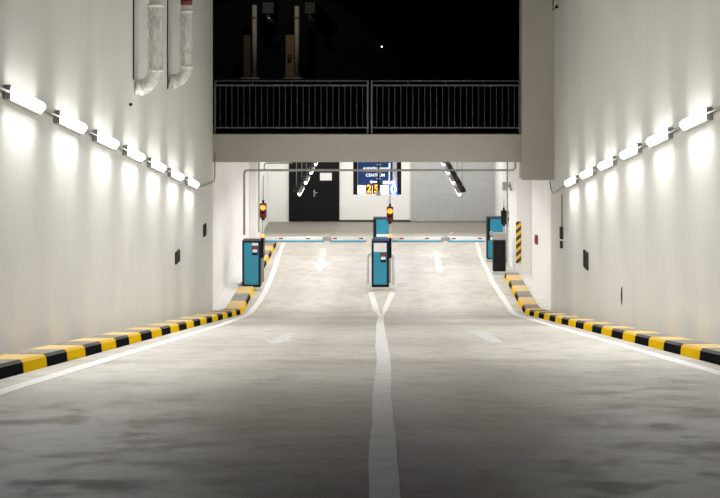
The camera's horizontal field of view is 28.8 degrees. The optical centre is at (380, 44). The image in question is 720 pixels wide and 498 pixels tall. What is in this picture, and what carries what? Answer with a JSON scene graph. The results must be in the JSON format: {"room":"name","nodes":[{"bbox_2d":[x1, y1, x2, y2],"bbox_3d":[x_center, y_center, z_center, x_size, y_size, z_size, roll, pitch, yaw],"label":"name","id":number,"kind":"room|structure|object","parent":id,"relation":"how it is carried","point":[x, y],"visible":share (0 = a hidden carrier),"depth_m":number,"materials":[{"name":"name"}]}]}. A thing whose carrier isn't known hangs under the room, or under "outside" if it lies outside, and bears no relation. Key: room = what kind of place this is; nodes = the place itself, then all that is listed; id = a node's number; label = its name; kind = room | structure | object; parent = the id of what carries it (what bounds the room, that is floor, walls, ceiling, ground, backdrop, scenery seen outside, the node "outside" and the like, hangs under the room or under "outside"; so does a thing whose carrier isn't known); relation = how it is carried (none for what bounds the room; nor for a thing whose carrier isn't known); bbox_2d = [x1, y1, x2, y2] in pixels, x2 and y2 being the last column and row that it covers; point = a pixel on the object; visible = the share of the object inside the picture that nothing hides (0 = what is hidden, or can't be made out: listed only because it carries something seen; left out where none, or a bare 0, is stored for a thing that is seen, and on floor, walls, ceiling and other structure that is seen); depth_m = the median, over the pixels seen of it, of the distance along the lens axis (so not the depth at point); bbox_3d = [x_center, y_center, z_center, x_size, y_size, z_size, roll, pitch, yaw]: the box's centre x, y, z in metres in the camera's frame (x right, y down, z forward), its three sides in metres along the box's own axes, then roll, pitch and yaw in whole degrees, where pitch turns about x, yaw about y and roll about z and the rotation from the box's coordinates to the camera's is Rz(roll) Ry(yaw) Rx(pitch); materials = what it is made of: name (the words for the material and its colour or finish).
{"room":"parking garage","nodes":[
{"label":"parking garage","id":0,"kind":"room"},
{"bbox_2d":[0,0,212,354],"bbox_3d":[-3.475,1.673,15.235,0.350,7.746,24.470,0,0,0],"label":"wall","id":1,"kind":"structure","parent":0,"point":[91,234],"depth_m":16.18,"materials":[{"name":"white paint"}]},
{"bbox_2d":[3,84,44,114],"bbox_3d":[-3.249,0.509,12.819,0.101,0.327,1.211,0,0,0],"label":"wall lamp","id":2,"kind":"object","parent":1,"relation":"attached to","point":[16,97],"visible":1,"depth_m":12.65,"materials":[{"name":"grey plastic"}]},
{"bbox_2d":[11,86,44,111],"bbox_3d":[-3.231,0.501,12.820,0.058,0.102,1.146,0,-9,0],"label":"diffuser","id":3,"kind":"object","parent":2,"relation":"attached to","point":[19,98],"depth_m":12.72,"materials":[{"name":"white plastic"}]},
{"bbox_2d":[54,110,86,134],"bbox_3d":[-3.249,0.820,14.701,0.101,0.327,1.211,0,0,0],"label":"wall lamp","id":4,"kind":"object","parent":1,"relation":"attached to","point":[65,121],"visible":1,"depth_m":14.53,"materials":[{"name":"grey plastic"}]},
{"bbox_2d":[60,112,86,131],"bbox_3d":[-3.231,0.812,14.702,0.058,0.102,1.146,0,-9,0],"label":"diffuser","id":5,"kind":"object","parent":4,"relation":"attached to","point":[67,122],"depth_m":14.60,"materials":[{"name":"white plastic"}]},
{"bbox_2d":[92,130,118,150],"bbox_3d":[-3.249,1.131,16.583,0.101,0.327,1.211,0,0,0],"label":"wall lamp","id":6,"kind":"object","parent":1,"relation":"attached to","point":[101,139],"visible":1,"depth_m":16.39,"materials":[{"name":"grey plastic"}]},
{"bbox_2d":[98,131,118,147],"bbox_3d":[-3.231,1.123,16.584,0.058,0.102,1.146,0,-9,0],"label":"diffuser","id":7,"kind":"object","parent":6,"relation":"attached to","point":[104,140],"depth_m":16.50,"materials":[{"name":"white plastic"}]},
{"bbox_2d":[0,86,215,186],"bbox_3d":[-3.250,1.478,19.479,0.028,2.388,15.866,0,0,0],"label":"conduit","id":8,"kind":"object","parent":1,"relation":"attached to","point":[1,87],"visible":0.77,"depth_m":17.37,"materials":[{"name":"metal"}]},
{"bbox_2d":[133,0,133,79],"bbox_3d":[-3.291,-0.820,18.620,0.020,2.560,0.020,0,0,0],"label":"rod","id":9,"kind":"object","parent":1,"relation":"attached to","point":[133,0],"visible":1,"depth_m":18.61,"materials":[{"name":"black plastic"}]},
{"bbox_2d":[123,145,144,162],"bbox_3d":[-3.249,1.442,18.465,0.101,0.327,1.211,0,0,0],"label":"wall lamp","id":10,"kind":"object","parent":1,"relation":"attached to","point":[132,154],"visible":1,"depth_m":18.28,"materials":[{"name":"grey plastic"}]},
{"bbox_2d":[128,147,144,160],"bbox_3d":[-3.231,1.435,18.466,0.058,0.102,1.146,0,-9,0],"label":"diffuser","id":11,"kind":"object","parent":10,"relation":"attached to","point":[134,155],"depth_m":18.40,"materials":[{"name":"white plastic"}]},
{"bbox_2d":[135,0,162,95],"bbox_3d":[-3.107,-0.745,18.800,0.375,2.851,0.224,0,0,0],"label":"drain pipe","id":12,"kind":"object","parent":1,"relation":"attached to","point":[155,8],"visible":1,"depth_m":18.73,"materials":[{"name":"white"}]},
{"bbox_2d":[147,158,165,172],"bbox_3d":[-3.249,1.754,20.347,0.101,0.327,1.211,0,0,0],"label":"wall lamp","id":13,"kind":"object","parent":1,"relation":"attached to","point":[155,165],"visible":1,"depth_m":20.14,"materials":[{"name":"grey plastic"}]},
{"bbox_2d":[152,159,165,170],"bbox_3d":[-3.231,1.746,20.348,0.058,0.102,1.146,0,-9,0],"label":"diffuser","id":14,"kind":"object","parent":13,"relation":"attached to","point":[157,166],"depth_m":20.24,"materials":[{"name":"white plastic"}]},
{"bbox_2d":[167,0,167,88],"bbox_3d":[-3.291,-0.710,21.590,0.020,2.780,0.020,0,0,0],"label":"rod","id":15,"kind":"object","parent":1,"relation":"attached to","point":[167,0],"visible":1,"depth_m":21.58,"materials":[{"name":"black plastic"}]},
{"bbox_2d":[167,168,183,181],"bbox_3d":[-3.249,2.065,22.229,0.101,0.327,1.211,0,0,0],"label":"wall lamp","id":16,"kind":"object","parent":1,"relation":"attached to","point":[175,175],"visible":1,"depth_m":22.03,"materials":[{"name":"grey plastic"}]},
{"bbox_2d":[172,169,183,179],"bbox_3d":[-3.231,2.057,22.230,0.058,0.102,1.146,0,-9,0],"label":"diffuser","id":17,"kind":"object","parent":16,"relation":"attached to","point":[176,175],"depth_m":22.16,"materials":[{"name":"white plastic"}]},
{"bbox_2d":[175,249,179,264],"bbox_3d":[-3.284,3.420,22.600,0.032,0.190,0.400,0,0,0],"label":"air vent","id":18,"kind":"object","parent":1,"relation":"in","point":[177,253],"visible":1,"depth_m":22.54,"materials":[{"name":"black plastic"}]},
{"bbox_2d":[169,0,192,88],"bbox_3d":[-3.107,-0.745,21.800,0.374,2.851,0.224,0,0,0],"label":"drain pipe","id":19,"kind":"object","parent":1,"relation":"attached to","point":[186,12],"visible":1,"depth_m":21.73,"materials":[{"name":"white"}]},
{"bbox_2d":[185,177,198,188],"bbox_3d":[-3.249,2.376,24.111,0.101,0.327,1.211,0,0,0],"label":"wall lamp","id":20,"kind":"object","parent":1,"relation":"attached to","point":[191,183],"visible":1,"depth_m":23.91,"materials":[{"name":"grey plastic"}]},
{"bbox_2d":[189,178,198,186],"bbox_3d":[-3.231,2.368,24.112,0.058,0.102,1.146,0,-9,0],"label":"diffuser","id":21,"kind":"object","parent":20,"relation":"attached to","point":[192,183],"depth_m":24.03,"materials":[{"name":"white plastic"}]},
{"bbox_2d":[203,223,206,236],"bbox_3d":[-3.285,3.450,26.100,0.030,0.220,0.300,0,0,0],"label":"air vent","id":22,"kind":"object","parent":1,"relation":"in","point":[205,224],"visible":1,"depth_m":26.07,"materials":[{"name":"black plastic"}]},
{"bbox_2d":[213,261,241,310],"bbox_3d":[-3.272,5.357,32.170,0.293,0.126,8.440,0,0,0],"label":"pavement","id":23,"kind":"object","parent":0,"point":[226,295],"visible":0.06,"depth_m":30.19,"materials":[{"name":"white paint"}]},
{"bbox_2d":[213,162,268,304],"bbox_3d":[-3.570,3.925,35.260,0.300,3.450,15.580,0,0,0],"label":"wall","id":24,"kind":"structure","parent":0,"point":[228,236],"depth_m":31.61,"materials":[{"name":"white paint"}]},
{"bbox_2d":[250,162,259,237],"bbox_3d":[-3.320,3.810,36.850,0.199,3.220,0.900,0,0,0],"label":"pilaster","id":25,"kind":"object","parent":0,"point":[254,233],"visible":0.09,"depth_m":36.40,"materials":[{"name":"white paint"}]},
{"bbox_2d":[258,162,259,231],"bbox_3d":[-3.197,3.555,36.630,0.044,2.690,0.060,0,0,0],"label":"duct","id":26,"kind":"object","parent":25,"relation":"attached to","point":[258,162],"visible":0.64,"depth_m":36.60,"materials":[{"name":"metal"}]},
{"bbox_2d":[0,222,719,497],"bbox_3d":[0.050,3.590,20.925,7.300,4.220,43.850,0,0,0],"label":"floor","id":27,"kind":"structure","parent":0,"point":[541,411],"depth_m":8.36,"materials":[{"name":"concrete"}]},
{"bbox_2d":[0,313,251,394],"bbox_3d":[-2.500,3.439,16.300,0.231,3.893,23.602,0,0,0],"label":"edge line","id":28,"kind":"object","parent":27,"relation":"on","point":[15,387],"visible":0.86,"depth_m":12.33,"materials":[{"name":"paint"}]},
{"bbox_2d":[0,286,253,378],"bbox_3d":[-2.950,3.497,18.137,0.340,3.867,25.157,0,0,0],"label":"kerb","id":29,"kind":"object","parent":27,"relation":"on","point":[15,363],"visible":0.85,"depth_m":14.55,"materials":[{"name":"yellow paint"}]},
{"bbox_2d":[241,242,277,284],"bbox_3d":[-2.970,5.361,34.900,0.300,0.138,7.192,0,0,0],"label":"kerb","id":30,"kind":"object","parent":27,"relation":"on","point":[269,246],"visible":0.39,"depth_m":36.23,"materials":[{"name":"yellow paint"}]},
{"bbox_2d":[260,176,266,281],"bbox_3d":[-2.689,4.190,31.915,0.150,2.420,0.210,0,0,0],"label":"signal light","id":31,"kind":"object","parent":27,"relation":"on","point":[263,206],"visible":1,"depth_m":31.93,"materials":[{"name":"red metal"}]},
{"bbox_2d":[246,242,285,312],"bbox_3d":[-2.598,5.391,33.300,0.237,0.039,10.400,0,0,0],"label":"edge line","id":32,"kind":"object","parent":27,"relation":"on","point":[254,307],"visible":1,"depth_m":31.94,"materials":[{"name":"paint"}]},
{"bbox_2d":[265,333,298,344],"bbox_3d":[-1.192,3.564,17.000,0.380,0.536,3.200,0,0,0],"label":"road arrow","id":33,"kind":"object","parent":27,"relation":"on","point":[285,337],"visible":1,"depth_m":16.71,"materials":[{"name":"paint"}]},
{"bbox_2d":[241,232,366,290],"bbox_3d":[-1.714,4.785,31.000,2.783,1.231,0.460,0,0,0],"label":"gate","id":34,"kind":"object","parent":27,"relation":"on","point":[253,249],"visible":0.98,"depth_m":30.80,"materials":[{"name":"metal"}]},
{"bbox_2d":[312,248,329,271],"bbox_3d":[-1.487,5.399,35.250,0.460,0.007,3.900,0,0,0],"label":"road arrow","id":35,"kind":"object","parent":27,"relation":"on","point":[321,264],"visible":1,"depth_m":34.74,"materials":[{"name":"paint"}]},
{"bbox_2d":[368,292,380,313],"bbox_3d":[-0.135,5.363,29.085,0.130,0.095,2.942,0,0,-4],"label":"branch line","id":36,"kind":"object","parent":27,"relation":"on","point":[374,304],"visible":0.96,"depth_m":29.22,"materials":[{"name":"paint"}]},
{"bbox_2d":[373,216,387,237],"bbox_3d":[-0.004,4.895,35.675,0.448,1.010,0.410,0,0,0],"label":"ticket machine","id":37,"kind":"object","parent":27,"relation":"on","point":[380,224],"visible":0.41,"depth_m":35.49,"materials":[{"name":"metal"}]},
{"bbox_2d":[366,252,394,283],"bbox_3d":[-0.010,5.040,31.620,0.648,0.720,0.070,0,0,0],"label":"hoop","id":38,"kind":"object","parent":27,"relation":"on","point":[369,253],"visible":0.78,"depth_m":31.59},
{"bbox_2d":[368,314,400,497],"bbox_3d":[0.005,3.405,16.025,0.166,3.842,23.150,0,0,0],"label":"centre line","id":39,"kind":"object","parent":27,"relation":"on","point":[382,461],"visible":0.92,"depth_m":6.67,"materials":[{"name":"paint"}]},
{"bbox_2d":[382,292,394,314],"bbox_3d":[0.118,5.363,29.089,0.120,0.095,2.945,0,0,5],"label":"branch line","id":40,"kind":"object","parent":27,"relation":"on","point":[391,294],"visible":0.96,"depth_m":29.34,"materials":[{"name":"paint"}]},
{"bbox_2d":[387,204,392,282],"bbox_3d":[0.204,4.100,31.765,0.150,2.600,0.210,0,0,0],"label":"signal light","id":41,"kind":"object","parent":27,"relation":"on","point":[389,208],"visible":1,"depth_m":31.74,"materials":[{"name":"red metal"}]},
{"bbox_2d":[369,232,484,290],"bbox_3d":[1.028,4.785,31.000,2.572,1.231,0.460,0,0,0],"label":"gate","id":42,"kind":"object","parent":27,"relation":"on","point":[381,247],"visible":1,"depth_m":30.80,"materials":[{"name":"metal"}]},
{"bbox_2d":[428,249,445,272],"bbox_3d":[1.421,5.399,35.100,0.460,0.007,3.800,0,0,0],"label":"arrow","id":43,"kind":"object","parent":27,"relation":"on","point":[436,255],"visible":1,"depth_m":35.22,"materials":[{"name":"paint"}]},
{"bbox_2d":[468,330,501,341],"bbox_3d":[1.322,3.696,17.800,0.400,0.602,3.600,0,0,0],"label":"arrow","id":44,"kind":"object","parent":27,"relation":"on","point":[486,336],"visible":1,"depth_m":17.77,"materials":[{"name":"paint"}]},
{"bbox_2d":[485,216,502,261],"bbox_3d":[2.854,4.850,35.075,0.484,1.100,0.410,0,0,0],"label":"ticket machine","id":45,"kind":"object","parent":27,"relation":"on","point":[493,223],"visible":0.46,"depth_m":34.89,"materials":[{"name":"metal"}]},
{"bbox_2d":[475,242,515,312],"bbox_3d":[2.602,5.391,33.300,0.232,0.039,10.400,0,0,0],"label":"edge line","id":46,"kind":"object","parent":27,"relation":"on","point":[499,292],"visible":0.98,"depth_m":31.81,"materials":[{"name":"paint"}]},
{"bbox_2d":[490,231,506,273],"bbox_3d":[2.768,4.905,33.125,0.390,0.990,0.310,0,0,0],"label":"cabinet","id":47,"kind":"object","parent":27,"relation":"on","point":[499,238],"visible":0.98,"depth_m":33.00,"materials":[{"name":"metal"}]},
{"bbox_2d":[501,198,508,231],"bbox_3d":[3.067,4.590,34.550,0.210,1.620,0.150,0,0,0],"label":"signal light","id":48,"kind":"object","parent":27,"relation":"on","point":[503,212],"visible":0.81,"depth_m":34.48,"materials":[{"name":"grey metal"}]},
{"bbox_2d":[505,273,719,364],"bbox_3d":[3.030,3.549,19.376,0.320,3.762,26.360,0,0,0],"label":"kerb","id":49,"kind":"object","parent":27,"relation":"on","point":[700,350],"visible":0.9,"depth_m":17.05,"materials":[{"name":"yellow paint"}]},
{"bbox_2d":[511,313,719,375],"bbox_3d":[2.641,3.439,16.300,0.163,3.893,23.600,0,0,0],"label":"edge line","id":50,"kind":"object","parent":27,"relation":"on","point":[703,368],"visible":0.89,"depth_m":14.36,"materials":[{"name":"paint"}]},
{"bbox_2d":[213,103,517,132],"bbox_3d":[0.040,1.990,35.450,7.520,0.420,15.200,0,0,0],"label":"ceiling","id":51,"kind":"structure","parent":0,"point":[271,104],"depth_m":34.86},
{"bbox_2d":[293,162,314,191],"bbox_3d":[-1.770,2.620,33.850,0.104,0.840,9.900,0,0,0],"label":"cable tray","id":52,"kind":"object","parent":51,"relation":"hanging from","point":[299,183],"visible":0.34,"depth_m":31.30,"materials":[{"name":"grey metal"}]},
{"bbox_2d":[297,186,304,195],"bbox_3d":[-1.690,3.084,29.600,0.090,0.085,1.240,0,0,0],"label":"ceiling lamp","id":53,"kind":"object","parent":52,"relation":"attached to","point":[301,189],"visible":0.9,"depth_m":29.27,"materials":[{"name":"grey plastic"}]},
{"bbox_2d":[304,176,309,183],"bbox_3d":[-1.690,3.084,32.000,0.090,0.085,1.240,0,0,0],"label":"ceiling lamp","id":54,"kind":"object","parent":52,"relation":"attached to","point":[306,180],"visible":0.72,"depth_m":31.67,"materials":[{"name":"white plastic"}]},
{"bbox_2d":[353,162,400,194],"bbox_3d":[-0.096,3.027,36.025,1.237,1.634,0.150,0,0,0],"label":"parking sign","id":55,"kind":"object","parent":51,"relation":"hanging from","point":[364,182],"visible":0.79,"depth_m":35.99,"materials":[{"name":"blue plastic"}]},
{"bbox_2d":[389,185,396,193],"bbox_3d":[0.324,3.718,35.993,0.247,0.216,0.018,0,0,0],"label":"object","id":56,"kind":"structure","parent":55,"relation":"on","point":[393,188],"depth_m":35.98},
{"bbox_2d":[376,162,380,195],"bbox_3d":[-0.054,2.870,32.955,0.110,1.340,0.210,0,0,0],"label":"camera","id":57,"kind":"object","parent":51,"relation":"hanging from","point":[378,191],"visible":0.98,"depth_m":32.98,"materials":[{"name":"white plastic"}]},
{"bbox_2d":[243,162,515,234],"bbox_3d":[-0.019,3.244,31.550,6.180,2.071,0.052,0,0,0],"label":"conduit","id":58,"kind":"object","parent":51,"relation":"attached to","point":[514,168],"visible":0.89,"depth_m":31.53,"materials":[{"name":"grey metal"}]},
{"bbox_2d":[445,162,465,191],"bbox_3d":[1.700,2.620,33.850,0.104,0.840,9.900,0,0,0],"label":"cable tray","id":59,"kind":"object","parent":51,"relation":"hanging from","point":[457,180],"visible":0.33,"depth_m":31.28,"materials":[{"name":"grey metal"}]},
{"bbox_2d":[454,186,460,195],"bbox_3d":[1.620,3.084,29.600,0.090,0.085,1.240,0,0,0],"label":"ceiling lamp","id":60,"kind":"object","parent":59,"relation":"attached to","point":[455,187],"visible":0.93,"depth_m":29.27,"materials":[{"name":"white plastic"}]},
{"bbox_2d":[507,162,507,226],"bbox_3d":[3.022,3.280,33.500,0.033,2.140,0.033,0,0,22],"label":"conduit","id":61,"kind":"object","parent":51,"relation":"attached to","point":[507,162],"visible":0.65,"depth_m":33.48,"materials":[{"name":"grey metal"}]},
{"bbox_2d":[502,182,511,190],"bbox_3d":[3.012,3.370,33.425,0.240,0.200,0.130,0,0,0],"label":"sensor box","id":62,"kind":"object","parent":61,"relation":"attached to","point":[504,184],"visible":1,"depth_m":33.36,"materials":[{"name":"metal"}]},
{"bbox_2d":[213,133,520,161],"bbox_3d":[-0.020,2.025,27.660,6.800,0.550,0.380,0,0,0],"label":"beam","id":63,"kind":"structure","parent":0,"point":[228,147],"depth_m":27.47,"materials":[{"name":"grey concrete"}]},
{"bbox_2d":[214,80,368,133],"bbox_3d":[-1.766,1.220,27.590,3.043,1.057,0.040,0,0,0],"label":"railing","id":64,"kind":"object","parent":63,"relation":"on","point":[215,81],"visible":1,"depth_m":27.58,"materials":[{"name":"metal"}]},
{"bbox_2d":[371,80,519,133],"bbox_3d":[1.272,1.220,27.590,2.945,1.057,0.040,0,0,0],"label":"railing","id":65,"kind":"object","parent":63,"relation":"on","point":[372,81],"visible":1,"depth_m":27.59,"materials":[{"name":"metal"}]},
{"bbox_2d":[269,162,495,221],"bbox_3d":[0.040,3.900,42.900,6.920,3.400,0.300,0,0,0],"label":"wall","id":66,"kind":"structure","parent":0,"point":[359,206],"depth_m":42.75,"materials":[{"name":"white paint"}]},
{"bbox_2d":[289,162,338,220],"bbox_3d":[-2.040,4.265,42.682,1.540,2.230,0.127,0,0,0],"label":"door","id":67,"kind":"structure","parent":66,"relation":"in","point":[319,199],"depth_m":42.69,"materials":[{"name":"metal"}]},
{"bbox_2d":[320,173,331,179],"bbox_3d":[-1.680,4.015,42.684,0.360,0.230,0.012,0,0,0],"label":"notice","id":68,"kind":"object","parent":67,"relation":"attached to","point":[323,176],"visible":1,"depth_m":42.67,"materials":[{"name":"white paper"}]},
{"bbox_2d":[339,220,409,221],"bbox_3d":[-0.185,5.370,42.734,2.170,0.060,0.029,0,0,0],"label":"baseboard","id":69,"kind":"structure","parent":66,"relation":"attached to","point":[339,220],"depth_m":42.72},
{"bbox_2d":[411,162,493,220],"bbox_3d":[2.172,4.110,42.718,2.535,2.520,0.055,0,0,0],"label":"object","id":70,"kind":"structure","parent":66,"relation":"in","point":[434,197],"depth_m":42.70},
{"bbox_2d":[506,162,530,273],"bbox_3d":[3.325,3.810,33.900,0.349,3.220,2.600,0,0,0],"label":"column","id":71,"kind":"structure","parent":0,"point":[519,198],"depth_m":32.60,"materials":[{"name":"white paint"}]},
{"bbox_2d":[516,222,520,262],"bbox_3d":[3.202,4.595,32.592,0.120,0.970,0.014,0,0,0],"label":"strip","id":72,"kind":"object","parent":71,"relation":"attached to","point":[518,224],"visible":1,"depth_m":32.59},
{"bbox_2d":[496,162,550,303],"bbox_3d":[3.650,3.925,35.450,0.300,3.450,15.200,0,0,0],"label":"wall","id":73,"kind":"structure","parent":0,"point":[540,189],"depth_m":30.91,"materials":[{"name":"white paint"}]},
{"bbox_2d":[534,235,537,244],"bbox_3d":[3.467,4.350,31.300,0.066,0.200,0.200,0,0,0],"label":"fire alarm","id":74,"kind":"object","parent":73,"relation":"attached to","point":[535,236],"visible":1,"depth_m":31.20,"materials":[{"name":"red plastic"}]},
{"bbox_2d":[519,274,550,310],"bbox_3d":[3.344,5.375,30.270,0.308,0.090,4.640,0,0,0],"label":"pavement","id":75,"kind":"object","parent":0,"point":[533,287],"visible":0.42,"depth_m":30.15,"materials":[{"name":"concrete"}]},
{"bbox_2d":[519,0,553,179],"bbox_3d":[3.067,0.220,27.615,0.624,4.840,0.570,0,0,0],"label":"pier","id":76,"kind":"object","parent":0,"point":[536,17],"visible":1,"depth_m":27.33,"materials":[{"name":"grey concrete"}]},
{"bbox_2d":[551,0,719,344],"bbox_3d":[3.555,1.700,15.425,0.350,7.800,24.850,0,0,0],"label":"wall","id":77,"kind":"structure","parent":0,"point":[626,72],"depth_m":18.30,"materials":[{"name":"white paint"}]},
{"bbox_2d":[559,195,562,247],"bbox_3d":[3.350,3.280,26.015,0.060,1.000,0.130,0,0,0],"label":"conduit","id":78,"kind":"object","parent":77,"relation":"attached to","point":[561,227],"visible":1,"depth_m":26.00,"materials":[{"name":"grey metal"}]},
{"bbox_2d":[564,175,578,187],"bbox_3d":[3.329,2.392,24.509,0.101,0.327,1.211,0,0,0],"label":"wall lamp","id":79,"kind":"object","parent":77,"relation":"attached to","point":[570,182],"visible":1,"depth_m":24.27,"materials":[{"name":"grey plastic"}]},
{"bbox_2d":[564,176,574,185],"bbox_3d":[3.311,2.384,24.510,0.058,0.102,1.146,0,-9,0],"label":"diffuser","id":80,"kind":"object","parent":79,"relation":"attached to","point":[570,182],"depth_m":24.41,"materials":[{"name":"white plastic"}]},
{"bbox_2d":[583,250,588,269],"bbox_3d":[3.364,3.530,23.000,0.032,0.280,0.420,0,0,0],"label":"air vent","id":81,"kind":"object","parent":77,"relation":"in","point":[585,253],"visible":1,"depth_m":22.97,"materials":[{"name":"black plastic"}]},
{"bbox_2d":[580,166,595,179],"bbox_3d":[3.329,2.073,22.577,0.101,0.327,1.211,0,0,0],"label":"wall lamp","id":82,"kind":"object","parent":77,"relation":"attached to","point":[589,173],"visible":1,"depth_m":22.37,"materials":[{"name":"grey plastic"}]},
{"bbox_2d":[580,168,591,177],"bbox_3d":[3.311,2.065,22.578,0.058,0.102,1.146,0,-9,0],"label":"diffuser","id":83,"kind":"object","parent":82,"relation":"attached to","point":[588,173],"depth_m":22.47,"materials":[{"name":"white plastic"}]},
{"bbox_2d":[598,156,616,170],"bbox_3d":[3.329,1.753,20.645,0.101,0.327,1.211,0,0,0],"label":"wall lamp","id":84,"kind":"object","parent":77,"relation":"attached to","point":[609,163],"visible":1,"depth_m":20.44,"materials":[{"name":"grey plastic"}]},
{"bbox_2d":[598,157,611,169],"bbox_3d":[3.311,1.745,20.646,0.058,0.102,1.146,0,-9,0],"label":"diffuser","id":85,"kind":"object","parent":84,"relation":"attached to","point":[607,164],"depth_m":20.60,"materials":[{"name":"white plastic"}]},
{"bbox_2d":[621,278,622,304],"bbox_3d":[3.378,3.463,19.650,0.004,0.367,0.140,0,0,0],"label":"wall hole","id":86,"kind":"structure","parent":77,"relation":"attached to","point":[621,278],"depth_m":19.65,"materials":[{"name":"paint"}]},
{"bbox_2d":[620,143,641,160],"bbox_3d":[3.329,1.433,18.713,0.101,0.327,1.211,0,0,0],"label":"wall lamp","id":87,"kind":"object","parent":77,"relation":"attached to","point":[633,151],"visible":1,"depth_m":18.51,"materials":[{"name":"grey plastic"}]},
{"bbox_2d":[620,144,636,158],"bbox_3d":[3.311,1.426,18.714,0.058,0.102,1.146,0,-9,0],"label":"diffuser","id":88,"kind":"object","parent":87,"relation":"attached to","point":[631,152],"depth_m":18.64,"materials":[{"name":"white plastic"}]},
{"bbox_2d":[549,106,719,192],"bbox_3d":[3.311,1.712,20.398,0.066,2.301,13.745,0,0,0],"label":"conduit","id":89,"kind":"object","parent":77,"relation":"attached to","point":[717,108],"visible":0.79,"depth_m":17.83,"materials":[{"name":"metal"}]},
{"bbox_2d":[646,127,672,147],"bbox_3d":[3.329,1.114,16.781,0.101,0.327,1.211,0,0,0],"label":"wall lamp","id":90,"kind":"object","parent":77,"relation":"attached to","point":[663,136],"visible":1,"depth_m":16.60,"materials":[{"name":"grey plastic"}]},
{"bbox_2d":[646,129,667,145],"bbox_3d":[3.311,1.106,16.782,0.058,0.102,1.146,0,-9,0],"label":"diffuser","id":91,"kind":"object","parent":90,"relation":"attached to","point":[661,137],"depth_m":16.69,"materials":[{"name":"white plastic"}]},
{"bbox_2d":[680,107,712,131],"bbox_3d":[3.329,0.794,14.849,0.101,0.327,1.211,0,0,0],"label":"wall lamp","id":92,"kind":"object","parent":77,"relation":"attached to","point":[700,118],"visible":1,"depth_m":14.68,"materials":[{"name":"grey plastic"}]},
{"bbox_2d":[680,109,705,128],"bbox_3d":[3.311,0.786,14.850,0.058,0.102,1.146,0,-9,0],"label":"diffuser","id":93,"kind":"object","parent":92,"relation":"attached to","point":[698,119],"depth_m":14.77,"materials":[{"name":"white plastic"}]},
{"label":"outside","id":94,"kind":"structure","parent":0,"visible":0},
{"bbox_2d":[213,77,518,132],"bbox_3d":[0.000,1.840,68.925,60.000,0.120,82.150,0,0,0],"label":"railing","id":95,"kind":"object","parent":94,"point":[231,101],"visible":0.25,"depth_m":44.10,"materials":[{"name":"metal"}]},
{"bbox_2d":[241,35,251,78],"bbox_3d":[-7.083,0.626,74.525,0.676,2.309,0.350,0,0,0],"label":"notice board","id":96,"kind":"object","parent":95,"relation":"on","point":[247,39],"visible":0.9,"depth_m":74.50,"materials":[{"name":"brown wood"}]},
{"bbox_2d":[249,5,259,78],"bbox_3d":[-6.686,-0.167,74.000,0.560,3.894,0.560,0,0,0],"label":"column","id":97,"kind":"structure","parent":95,"relation":"on","point":[254,17],"depth_m":73.88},
{"bbox_2d":[280,46,285,77],"bbox_3d":[-5.233,0.919,74.600,0.312,1.721,0.260,0,0,0],"label":"road sign","id":98,"kind":"object","parent":95,"relation":"on","point":[282,50],"visible":1,"depth_m":74.53,"materials":[{"name":"black metal"}]},
{"bbox_2d":[284,35,294,78],"bbox_3d":[-4.850,0.626,74.525,0.649,2.309,0.350,0,0,0],"label":"notice board","id":99,"kind":"object","parent":95,"relation":"on","point":[289,38],"visible":0.94,"depth_m":74.50,"materials":[{"name":"brown wood"}]},
{"bbox_2d":[291,6,302,78],"bbox_3d":[-4.440,-0.141,74.000,0.560,3.841,0.560,0,0,0],"label":"column","id":100,"kind":"structure","parent":95,"relation":"on","point":[296,17],"depth_m":73.88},
{"bbox_2d":[213,0,518,76],"bbox_3d":[-0.500,-2.910,77.500,23.000,9.380,0.600,0,0,0],"label":"night sky","id":101,"kind":"structure","parent":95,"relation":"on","point":[476,38],"depth_m":77.20,"materials":[{"name":"black"}]},
{"bbox_2d":[262,2,277,23],"bbox_3d":[-5.972,-1.695,75.671,0.635,1.140,3.059,0,0,0],"label":"box","id":102,"kind":"object","parent":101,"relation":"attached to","point":[268,8],"visible":1,"depth_m":74.30,"materials":[{"name":"metal"}]},
{"bbox_2d":[305,2,317,23],"bbox_3d":[-3.739,-1.695,75.671,0.609,1.140,3.059,0,0,0],"label":"box","id":103,"kind":"object","parent":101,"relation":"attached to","point":[311,8],"visible":1,"depth_m":74.30,"materials":[{"name":"metal"}]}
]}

